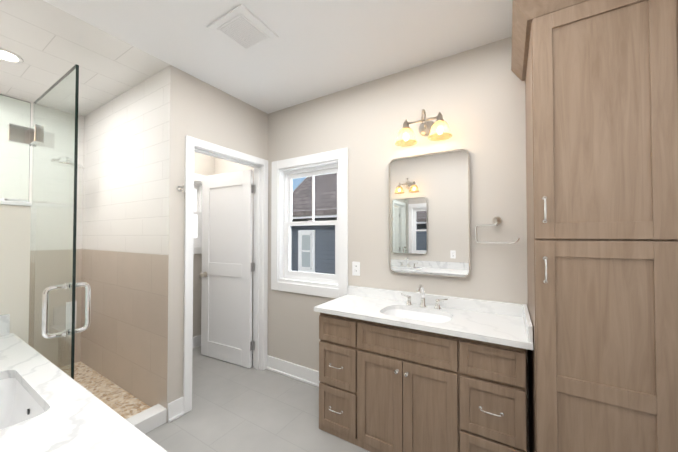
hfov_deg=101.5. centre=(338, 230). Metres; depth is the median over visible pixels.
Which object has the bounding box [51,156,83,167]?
shower head
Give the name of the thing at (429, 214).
mirror
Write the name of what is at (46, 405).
bathroom vanity
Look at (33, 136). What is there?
glass
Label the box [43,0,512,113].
ceiling
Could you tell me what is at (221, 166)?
wall
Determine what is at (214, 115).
wall
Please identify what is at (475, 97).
wall
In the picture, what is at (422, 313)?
sink
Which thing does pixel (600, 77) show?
linen cabinet
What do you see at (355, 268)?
electrical outlet
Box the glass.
[0,64,90,378]
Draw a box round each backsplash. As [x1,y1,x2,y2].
[348,285,521,316]
[522,305,532,340]
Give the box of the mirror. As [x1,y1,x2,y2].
[389,149,470,277]
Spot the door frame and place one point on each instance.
(260, 258)
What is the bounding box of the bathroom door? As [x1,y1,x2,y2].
[199,169,254,367]
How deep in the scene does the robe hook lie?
2.10 m
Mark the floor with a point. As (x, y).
(237, 408)
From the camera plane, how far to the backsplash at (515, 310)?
1.89 m
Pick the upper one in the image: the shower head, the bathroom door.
the shower head
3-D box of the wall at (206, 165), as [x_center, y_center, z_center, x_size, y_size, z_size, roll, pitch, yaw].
[-1.945,0.101,3.204,0.120,2.640,1.020,-1,-1,31]
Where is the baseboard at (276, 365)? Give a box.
[266,355,319,386]
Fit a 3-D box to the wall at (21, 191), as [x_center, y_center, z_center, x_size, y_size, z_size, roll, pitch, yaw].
[-3.161,0.087,2.365,0.120,2.640,1.440,-1,-1,31]
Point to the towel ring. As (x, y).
(496, 221)
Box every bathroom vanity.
[0,314,166,451]
[314,309,529,451]
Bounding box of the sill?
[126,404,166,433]
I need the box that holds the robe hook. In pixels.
[176,184,184,191]
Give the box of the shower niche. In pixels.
[66,301,76,329]
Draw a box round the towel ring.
[475,217,519,243]
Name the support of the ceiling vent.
in the ceiling at (318, 49)
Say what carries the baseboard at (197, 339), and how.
attached to the wall at (206, 165)
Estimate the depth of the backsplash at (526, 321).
1.40 m
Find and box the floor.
[59,346,369,451]
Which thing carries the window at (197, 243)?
in the wall at (206, 165)
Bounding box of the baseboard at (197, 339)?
[193,335,200,347]
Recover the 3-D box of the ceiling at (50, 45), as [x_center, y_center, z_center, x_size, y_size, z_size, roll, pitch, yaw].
[-2.423,-1.290,1.937,1.850,0.100,1.440,-1,-1,31]
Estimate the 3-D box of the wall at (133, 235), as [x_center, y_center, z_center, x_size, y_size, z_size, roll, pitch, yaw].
[-2.016,0.090,2.580,1.850,2.640,0.120,-1,-1,31]
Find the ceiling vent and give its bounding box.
[207,4,278,53]
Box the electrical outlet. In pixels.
[352,261,359,275]
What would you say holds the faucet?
on the countertop
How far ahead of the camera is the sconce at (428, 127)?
1.95 m
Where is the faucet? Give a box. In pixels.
[398,285,449,308]
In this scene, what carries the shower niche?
attached to the wall at (21, 191)
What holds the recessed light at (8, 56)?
attached to the ceiling at (50, 45)
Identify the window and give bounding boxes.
[193,173,204,253]
[271,148,347,298]
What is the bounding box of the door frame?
[183,135,267,413]
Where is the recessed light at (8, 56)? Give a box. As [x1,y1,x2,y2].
[0,48,23,62]
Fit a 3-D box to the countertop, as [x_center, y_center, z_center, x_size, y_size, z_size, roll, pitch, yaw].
[0.491,0.547,1.822,1.262,0.030,0.498,-1,-1,31]
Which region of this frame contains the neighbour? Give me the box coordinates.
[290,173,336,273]
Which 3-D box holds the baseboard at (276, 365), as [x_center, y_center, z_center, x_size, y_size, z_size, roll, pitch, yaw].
[-0.334,1.344,2.593,0.984,0.133,0.025,-1,-1,31]
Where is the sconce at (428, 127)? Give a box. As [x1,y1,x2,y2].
[395,109,452,146]
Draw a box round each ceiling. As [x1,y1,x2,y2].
[0,0,169,115]
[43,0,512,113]
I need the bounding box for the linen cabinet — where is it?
[511,0,677,451]
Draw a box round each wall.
[0,73,267,343]
[0,93,83,366]
[80,65,185,421]
[193,152,214,336]
[214,157,253,340]
[267,36,528,451]
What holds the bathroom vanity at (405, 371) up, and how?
on the floor

